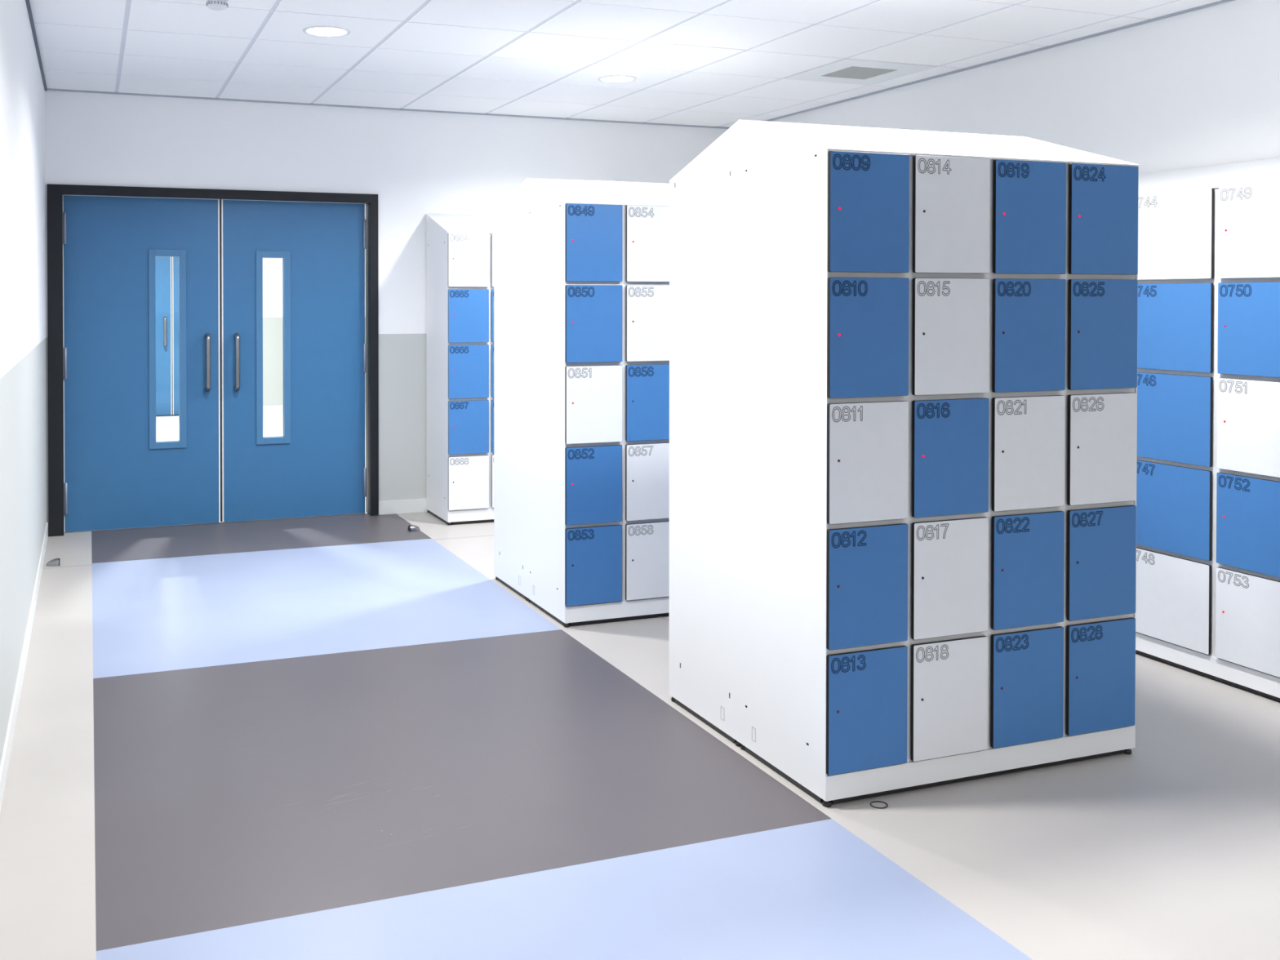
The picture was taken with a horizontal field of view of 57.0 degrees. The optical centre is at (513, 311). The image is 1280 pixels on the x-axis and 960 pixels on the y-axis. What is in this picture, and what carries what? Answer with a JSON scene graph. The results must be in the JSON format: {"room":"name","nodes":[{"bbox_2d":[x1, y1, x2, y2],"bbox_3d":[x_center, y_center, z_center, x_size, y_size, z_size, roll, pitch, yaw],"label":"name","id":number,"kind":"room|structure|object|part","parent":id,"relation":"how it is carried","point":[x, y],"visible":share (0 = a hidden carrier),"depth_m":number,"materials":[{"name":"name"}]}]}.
{"room":"locker room","nodes":[
{"label":"locker room","id":0,"kind":"room"},
{"bbox_2d":[0,0,46,765],"bbox_3d":[-0.735,0.025,1.122,0.120,2.811,12.850,0,1,-20],"label":"wall","id":1,"kind":"structure","parent":0,"point":[23,407],"depth_m":4.39,"materials":[{"name":"paint"}]},
{"bbox_2d":[0,522,48,813],"bbox_3d":[-0.669,1.385,1.145,0.008,0.090,12.580,0,1,-20],"label":"baseboard","id":2,"kind":"structure","parent":1,"relation":"attached to","point":[14,711],"depth_m":4.20,"materials":[{"name":"white plastic"}]},
{"bbox_2d":[25,0,47,91],"bbox_3d":[-0.672,-1.275,1.130,0.014,0.016,12.610,0,1,-20],"label":"trim","id":3,"kind":"structure","parent":1,"relation":"attached to","point":[28,2],"depth_m":5.70,"materials":[{"name":"grey"}]},
{"bbox_2d":[71,409,367,532],"bbox_3d":[-2.828,1.317,11.006,4.600,0.001,7.210,0,1,-20],"label":"floor","id":4,"kind":"structure","parent":0,"point":[166,427],"depth_m":12.99,"materials":[{"name":"plastic"}]},
{"bbox_2d":[262,204,365,405],"bbox_3d":[-4.084,-0.129,14.444,4.600,2.811,0.140,0,1,-20],"label":"wall","id":5,"kind":"structure","parent":0,"point":[273,353],"depth_m":14.75,"materials":[{"name":"paint"}]},
{"bbox_2d":[155,256,178,415],"bbox_3d":[-4.217,0.211,14.384,2.042,2.134,0.148,0,1,-20],"label":"door","id":6,"kind":"structure","parent":5,"relation":"in","point":[166,268],"depth_m":14.37,"materials":[{"name":"blue"}]},
{"bbox_3d":[-4.278,0.243,14.325,0.032,0.374,0.078,0,1,-20],"label":"pull handle","id":7,"kind":"part","parent":6,"relation":"part of","materials":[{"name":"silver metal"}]},
{"bbox_2d":[262,402,365,413],"bbox_3d":[-2.566,1.226,14.932,1.424,0.090,0.008,0,1,-20],"label":"baseboard","id":8,"kind":"structure","parent":5,"relation":"attached to","point":[279,408],"depth_m":14.76,"materials":[{"name":"white plastic"}]},
{"bbox_2d":[44,90,728,536],"bbox_3d":[-0.604,-0.054,7.953,4.797,2.811,0.140,0,1,-20],"label":"wall","id":9,"kind":"structure","parent":0,"point":[418,164],"depth_m":7.79,"materials":[{"name":"paint"}]},
{"bbox_2d":[47,183,378,536],"bbox_3d":[-1.883,0.290,7.476,2.042,2.134,0.148,0,1,-20],"label":"door","id":10,"kind":"structure","parent":9,"relation":"in","point":[108,468],"depth_m":7.45,"materials":[{"name":"blue wood"}]},
{"bbox_3d":[-1.943,0.323,7.418,0.032,0.374,0.078,0,1,-20],"label":"pull handle","id":11,"kind":"part","parent":10,"relation":"part of","materials":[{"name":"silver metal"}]},
{"bbox_3d":[-1.772,0.322,7.480,0.032,0.374,0.078,0,1,-20],"label":"pull handle","id":12,"kind":"part","parent":10,"relation":"part of","materials":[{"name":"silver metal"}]},
{"bbox_2d":[47,88,729,128],"bbox_3d":[-0.571,-1.355,7.868,4.783,0.012,0.014,0,1,-20],"label":"trim","id":13,"kind":"structure","parent":9,"relation":"attached to","point":[48,89],"depth_m":7.73,"materials":[{"name":"grey metal"}]},
{"bbox_2d":[378,498,427,515],"bbox_3d":[0.387,1.303,8.250,2.742,0.090,0.008,0,1,-20],"label":"baseboard","id":14,"kind":"structure","parent":9,"relation":"attached to","point":[416,505],"depth_m":7.83,"materials":[{"name":"white plastic"}]},
{"bbox_2d":[29,0,1221,127],"bbox_3d":[1.576,-1.341,1.947,4.797,0.100,12.610,0,1,-20],"label":"ceiling","id":15,"kind":"structure","parent":0,"point":[710,63],"depth_m":5.87,"materials":[{"name":"tile"}]},
{"bbox_2d":[206,0,228,10],"bbox_3d":[-1.236,-1.292,4.867,0.104,0.066,0.104,0,1,-20],"label":"smoke detector","id":16,"kind":"object","parent":15,"relation":"attached to","point":[215,5],"visible":1,"depth_m":4.84,"materials":[{"name":"white plastic"}]},
{"bbox_2d":[302,25,350,37],"bbox_3d":[-0.887,-1.329,5.536,0.224,0.007,0.224,0,1,-20],"label":"recessed light","id":17,"kind":"object","parent":15,"relation":"in","point":[320,30],"visible":1,"depth_m":5.53,"materials":[{"name":"white plastic"}]},
{"bbox_2d":[306,27,346,35],"bbox_3d":[-0.887,-1.330,5.536,0.187,0.002,0.187,0,1,-20],"label":"diffuser","id":18,"kind":"object","parent":17,"relation":"attached to","point":[310,31],"depth_m":5.53,"materials":[{"name":"white plastic"}]},
{"bbox_2d":[597,75,636,83],"bbox_3d":[0.598,-1.343,6.736,0.224,0.007,0.224,0,1,-20],"label":"recessed light","id":19,"kind":"object","parent":15,"relation":"in","point":[611,78],"visible":1,"depth_m":6.72,"materials":[{"name":"white plastic"}]},
{"bbox_2d":[600,76,633,82],"bbox_3d":[0.598,-1.344,6.736,0.187,0.002,0.187,0,1,-20],"label":"diffuser","id":20,"kind":"object","parent":19,"relation":"attached to","point":[605,79],"depth_m":6.75,"materials":[{"name":"white plastic"}]},
{"bbox_2d":[783,58,937,85],"bbox_3d":[1.935,-1.342,6.552,0.590,0.006,0.590,0,1,-20],"label":"ceiling vent","id":21,"kind":"object","parent":15,"relation":"in","point":[848,71],"visible":1,"depth_m":6.52,"materials":[{"name":"white metal"}]},
{"bbox_2d":[822,66,895,79],"bbox_3d":[1.935,-1.342,6.552,0.304,0.006,0.304,0,1,-20],"label":"grille","id":22,"kind":"object","parent":21,"relation":"attached to","point":[847,72],"depth_m":6.55,"materials":[{"name":"grey metal"}]},
{"bbox_2d":[0,511,1279,959],"bbox_3d":[1.562,1.420,2.016,4.797,0.001,12.690,0,1,-20],"label":"floor","id":23,"kind":"structure","parent":0,"point":[632,828],"depth_m":3.30,"materials":[{"name":"beige plastic"}]},
{"bbox_2d":[45,558,60,566],"bbox_3d":[-2.492,1.353,6.311,0.071,0.036,0.060,0,1,-20],"label":"door stop","id":24,"kind":"object","parent":23,"relation":"on","point":[54,562],"visible":1,"depth_m":6.29,"materials":[{"name":"grey metal"}]},
{"bbox_2d":[191,702,536,848],"bbox_3d":[-0.432,1.401,3.601,1.067,0.001,1.072,0,1,-20],"label":"floor","id":25,"kind":"structure","parent":23,"relation":"on","point":[393,702],"depth_m":3.37,"materials":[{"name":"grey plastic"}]},
{"bbox_2d":[408,524,420,531],"bbox_3d":[-0.616,1.342,7.260,0.071,0.036,0.060,0,1,-20],"label":"door stop","id":26,"kind":"object","parent":23,"relation":"on","point":[411,527],"visible":1,"depth_m":7.24,"materials":[{"name":"grey metal"}]},
{"bbox_2d":[426,213,493,525],"bbox_3d":[0.043,0.346,7.832,1.157,2.014,0.517,0,1,-20],"label":"lockers","id":27,"kind":"object","parent":23,"relation":"on","point":[460,248],"visible":0.51,"depth_m":7.47,"materials":[{"name":"white metal"}]},
{"bbox_3d":[-0.501,0.339,7.641,0.004,1.991,0.502,0,1,-20],"label":"panel","id":28,"kind":"part","parent":27,"relation":"part of","materials":[{"name":"white metal"}]},
{"bbox_3d":[-0.287,1.091,7.454,0.270,0.340,0.011,0,1,-20],"label":"locker door","id":29,"kind":"part","parent":27,"relation":"part of","materials":[{"name":"white metal"}]},
{"bbox_3d":[-0.287,0.736,7.450,0.270,0.340,0.011,0,1,-20],"label":"locker door","id":30,"kind":"part","parent":27,"relation":"part of","materials":[{"name":"blue laminate"}]},
{"bbox_3d":[-0.287,0.380,7.446,0.270,0.340,0.011,0,1,-20],"label":"locker door","id":31,"kind":"part","parent":27,"relation":"part of","materials":[{"name":"blue laminate"}]},
{"bbox_3d":[-0.287,0.025,7.442,0.270,0.340,0.011,0,1,-20],"label":"locker door","id":32,"kind":"part","parent":27,"relation":"part of","materials":[{"name":"blue laminate"}]},
{"bbox_3d":[-0.287,-0.330,7.438,0.270,0.340,0.011,0,1,-20],"label":"locker door","id":33,"kind":"part","parent":27,"relation":"part of","materials":[{"name":"white laminate"}]},
{"bbox_3d":[-0.014,1.090,7.553,0.270,0.340,0.011,0,1,-20],"label":"locker door","id":34,"kind":"part","parent":27,"relation":"part of","materials":[{"name":"white metal"}]},
{"bbox_3d":[-0.014,0.735,7.549,0.270,0.340,0.011,0,1,-20],"label":"locker door","id":35,"kind":"part","parent":27,"relation":"part of","materials":[{"name":"blue laminate"}]},
{"bbox_3d":[-0.014,0.379,7.545,0.270,0.340,0.011,0,1,-20],"label":"locker door","id":36,"kind":"part","parent":27,"relation":"part of","materials":[{"name":"blue laminate"}]},
{"bbox_3d":[-0.014,0.024,7.541,0.270,0.340,0.011,0,1,-20],"label":"locker door","id":37,"kind":"part","parent":27,"relation":"part of","materials":[{"name":"blue laminate"}]},
{"bbox_3d":[-0.014,-0.331,7.537,0.270,0.340,0.011,0,1,-20],"label":"locker door","id":38,"kind":"part","parent":27,"relation":"part of","materials":[{"name":"white laminate"}]},
{"bbox_2d":[493,178,528,600],"bbox_3d":[0.521,0.367,5.973,1.157,2.014,0.489,0,1,-20],"label":"lockers","id":39,"kind":"object","parent":23,"relation":"on","point":[510,220],"visible":0.1,"depth_m":5.75,"materials":[{"name":"white metal"}]},
{"bbox_2d":[526,177,669,627],"bbox_3d":[0.688,0.373,5.514,1.157,2.014,0.489,0,1,-20],"label":"lockers","id":40,"kind":"object","parent":23,"relation":"on","point":[597,252],"visible":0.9,"depth_m":5.20,"materials":[{"name":"white metal"}]},
{"bbox_3d":[0.145,0.366,5.324,0.004,1.991,0.474,0,1,-20],"label":"panel","id":41,"kind":"part","parent":40,"relation":"part of","materials":[{"name":"white metal"}]},
{"bbox_3d":[0.354,1.117,5.149,0.270,0.340,0.011,0,1,-20],"label":"locker door","id":42,"kind":"part","parent":40,"relation":"part of","materials":[{"name":"blue laminate"}]},
{"bbox_3d":[0.354,0.762,5.145,0.270,0.340,0.011,0,1,-20],"label":"locker door","id":43,"kind":"part","parent":40,"relation":"part of","materials":[{"name":"blue laminate"}]},
{"bbox_3d":[0.354,0.407,5.141,0.270,0.340,0.011,0,1,-20],"label":"locker door","id":44,"kind":"part","parent":40,"relation":"part of","materials":[{"name":"white laminate"}]},
{"bbox_3d":[0.354,0.052,5.137,0.270,0.340,0.011,0,1,-20],"label":"locker door","id":45,"kind":"part","parent":40,"relation":"part of","materials":[{"name":"blue laminate"}]},
{"bbox_3d":[0.354,-0.303,5.133,0.270,0.340,0.011,0,1,-20],"label":"locker door","id":46,"kind":"part","parent":40,"relation":"part of","materials":[{"name":"blue laminate"}]},
{"bbox_3d":[0.627,1.116,5.249,0.270,0.340,0.011,0,1,-20],"label":"locker door","id":47,"kind":"part","parent":40,"relation":"part of","materials":[{"name":"white laminate"}]},
{"bbox_3d":[0.627,0.761,5.245,0.270,0.340,0.011,0,1,-20],"label":"locker door","id":48,"kind":"part","parent":40,"relation":"part of","materials":[{"name":"white metal"}]},
{"bbox_3d":[0.627,0.406,5.240,0.270,0.340,0.011,0,1,-20],"label":"locker door","id":49,"kind":"part","parent":40,"relation":"part of","materials":[{"name":"blue laminate"}]},
{"bbox_3d":[0.627,0.051,5.236,0.270,0.340,0.011,0,1,-20],"label":"locker door","id":50,"kind":"part","parent":40,"relation":"part of","materials":[{"name":"white laminate"}]},
{"bbox_3d":[0.627,-0.304,5.232,0.270,0.340,0.011,0,1,-20],"label":"locker door","id":51,"kind":"part","parent":40,"relation":"part of","materials":[{"name":"white laminate"}]},
{"bbox_2d":[668,120,742,746],"bbox_3d":[1.179,0.388,4.164,1.157,2.014,0.489,0,1,-20],"label":"lockers","id":52,"kind":"object","parent":23,"relation":"on","point":[704,196],"visible":0.32,"depth_m":3.94,"materials":[{"name":"white metal"}]},
{"bbox_2d":[870,800,888,808],"bbox_3d":[1.040,1.403,3.323,0.051,0.004,0.046,0,1,-20],"label":"band","id":53,"kind":"object","parent":23,"relation":"on","point":[873,801],"visible":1,"depth_m":3.32,"materials":[{"name":"black plastic"}]},
{"bbox_2d":[737,120,1138,807],"bbox_3d":[1.347,0.394,3.705,1.157,2.014,0.489,0,1,-20],"label":"lockers","id":54,"kind":"object","parent":23,"relation":"on","point":[938,331],"visible":1,"depth_m":3.47,"materials":[{"name":"white metal"}]},
{"bbox_3d":[0.803,0.387,3.514,0.004,1.991,0.474,0,1,-20],"label":"panel","id":55,"kind":"part","parent":54,"relation":"part of","materials":[{"name":"white metal"}]},
{"bbox_3d":[1.012,1.138,3.340,0.270,0.340,0.011,0,1,-20],"label":"locker door","id":56,"kind":"part","parent":54,"relation":"part of","materials":[{"name":"blue laminate"}]},
{"bbox_3d":[1.012,0.783,3.336,0.270,0.340,0.011,0,1,-20],"label":"locker door","id":57,"kind":"part","parent":54,"relation":"part of","materials":[{"name":"blue metal"}]},
{"bbox_3d":[1.012,0.428,3.332,0.270,0.340,0.011,0,1,-20],"label":"locker door","id":58,"kind":"part","parent":54,"relation":"part of","materials":[{"name":"white laminate"}]},
{"bbox_3d":[1.012,0.073,3.328,0.270,0.340,0.011,0,1,-20],"label":"locker door","id":59,"kind":"part","parent":54,"relation":"part of","materials":[{"name":"blue laminate"}]},
{"bbox_3d":[1.012,-0.283,3.324,0.270,0.340,0.011,0,1,-20],"label":"locker door","id":60,"kind":"part","parent":54,"relation":"part of","materials":[{"name":"blue laminate"}]},
{"bbox_3d":[1.285,1.137,3.439,0.270,0.340,0.011,0,1,-20],"label":"locker door","id":61,"kind":"part","parent":54,"relation":"part of","materials":[{"name":"white laminate"}]},
{"bbox_3d":[1.285,0.782,3.435,0.270,0.340,0.011,0,1,-20],"label":"locker door","id":62,"kind":"part","parent":54,"relation":"part of","materials":[{"name":"white laminate"}]},
{"bbox_3d":[1.285,0.427,3.431,0.270,0.340,0.011,0,1,-20],"label":"locker door","id":63,"kind":"part","parent":54,"relation":"part of","materials":[{"name":"blue metal"}]},
{"bbox_3d":[1.285,0.071,3.427,0.270,0.340,0.011,0,1,-20],"label":"locker door","id":64,"kind":"part","parent":54,"relation":"part of","materials":[{"name":"white laminate"}]},
{"bbox_3d":[1.285,-0.284,3.423,0.270,0.340,0.011,0,1,-20],"label":"locker door","id":65,"kind":"part","parent":54,"relation":"part of","materials":[{"name":"white laminate"}]},
{"bbox_3d":[1.558,1.136,3.539,0.270,0.340,0.011,0,1,-20],"label":"locker door","id":66,"kind":"part","parent":54,"relation":"part of","materials":[{"name":"blue laminate"}]},
{"bbox_3d":[1.558,0.781,3.535,0.270,0.340,0.011,0,1,-20],"label":"locker door","id":67,"kind":"part","parent":54,"relation":"part of","materials":[{"name":"blue laminate"}]},
{"bbox_3d":[1.558,0.425,3.530,0.270,0.340,0.011,0,1,-20],"label":"locker door","id":68,"kind":"part","parent":54,"relation":"part of","materials":[{"name":"white laminate"}]},
{"bbox_3d":[1.558,0.070,3.526,0.270,0.340,0.011,0,1,-20],"label":"locker door","id":69,"kind":"part","parent":54,"relation":"part of","materials":[{"name":"blue laminate"}]},
{"bbox_3d":[1.558,-0.285,3.522,0.270,0.340,0.011,0,1,-20],"label":"locker door","id":70,"kind":"part","parent":54,"relation":"part of","materials":[{"name":"blue laminate"}]},
{"bbox_3d":[1.831,1.135,3.638,0.270,0.340,0.011,0,1,-20],"label":"locker door","id":71,"kind":"part","parent":54,"relation":"part of","materials":[{"name":"blue laminate"}]},
{"bbox_3d":[1.831,0.779,3.634,0.270,0.340,0.011,0,1,-20],"label":"locker door","id":72,"kind":"part","parent":54,"relation":"part of","materials":[{"name":"blue laminate"}]},
{"bbox_3d":[1.831,0.424,3.630,0.270,0.340,0.011,0,1,-20],"label":"locker door","id":73,"kind":"part","parent":54,"relation":"part of","materials":[{"name":"white metal"}]},
{"bbox_3d":[1.831,0.069,3.626,0.270,0.340,0.011,0,1,-20],"label":"locker door","id":74,"kind":"part","parent":54,"relation":"part of","materials":[{"name":"blue laminate"}]},
{"bbox_3d":[1.831,-0.286,3.622,0.270,0.340,0.011,0,1,-20],"label":"locker door","id":75,"kind":"part","parent":54,"relation":"part of","materials":[{"name":"blue metal"}]},
{"bbox_3d":[1.885,0.382,3.908,0.004,1.991,0.474,0,1,-20],"label":"panel","id":76,"kind":"part","parent":54,"relation":"part of","materials":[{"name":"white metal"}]},
{"bbox_2d":[1135,157,1279,701],"bbox_3d":[2.829,0.383,4.659,0.571,2.014,1.998,0,1,-20],"label":"lockers","id":77,"kind":"object","parent":23,"relation":"on","point":[1207,602],"visible":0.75,"depth_m":4.40,"materials":[{"name":"white metal"}]},
{"bbox_3d":[2.565,1.124,4.582,0.011,0.340,0.373,0,1,-20],"label":"locker door","id":78,"kind":"part","parent":77,"relation":"part of","materials":[{"name":"white laminate"}]},
{"bbox_3d":[2.565,0.769,4.577,0.011,0.340,0.373,0,1,-20],"label":"locker door","id":79,"kind":"part","parent":77,"relation":"part of","materials":[{"name":"blue laminate"}]},
{"bbox_3d":[2.565,0.413,4.573,0.011,0.340,0.373,0,1,-20],"label":"locker door","id":80,"kind":"part","parent":77,"relation":"part of","materials":[{"name":"blue metal"}]},
{"bbox_3d":[2.565,0.058,4.569,0.011,0.340,0.373,0,1,-20],"label":"locker door","id":81,"kind":"part","parent":77,"relation":"part of","materials":[{"name":"blue metal"}]},
{"bbox_3d":[2.565,-0.297,4.565,0.011,0.340,0.373,0,1,-20],"label":"locker door","id":82,"kind":"part","parent":77,"relation":"part of","materials":[{"name":"white laminate"}]},
{"bbox_3d":[2.702,1.128,4.205,0.011,0.340,0.373,0,1,-20],"label":"locker door","id":83,"kind":"part","parent":77,"relation":"part of","materials":[{"name":"white metal"}]},
{"bbox_3d":[2.702,0.773,4.201,0.011,0.340,0.373,0,1,-20],"label":"locker door","id":84,"kind":"part","parent":77,"relation":"part of","materials":[{"name":"blue laminate"}]},
{"bbox_3d":[2.702,0.418,4.197,0.011,0.340,0.373,0,1,-20],"label":"locker door","id":85,"kind":"part","parent":77,"relation":"part of","materials":[{"name":"white laminate"}]},
{"bbox_3d":[2.702,0.063,4.193,0.011,0.340,0.373,0,1,-20],"label":"locker door","id":86,"kind":"part","parent":77,"relation":"part of","materials":[{"name":"blue laminate"}]},
{"bbox_3d":[2.702,-0.292,4.189,0.011,0.340,0.373,0,1,-20],"label":"locker door","id":87,"kind":"part","parent":77,"relation":"part of","materials":[{"name":"white laminate"}]},
{"bbox_2d":[770,0,1279,173],"bbox_3d":[3.886,0.005,2.803,0.120,2.811,12.850,0,1,-20],"label":"wall","id":88,"kind":"structure","parent":0,"point":[1201,87],"depth_m":5.40,"materials":[{"name":"paint"}]},
{"bbox_2d":[765,0,1235,121],"bbox_3d":[3.824,-1.296,2.757,0.018,0.012,12.596,0,1,-20],"label":"trim","id":89,"kind":"structure","parent":88,"relation":"attached to","point":[1221,2],"depth_m":6.00,"materials":[{"name":"grey"}]}
]}

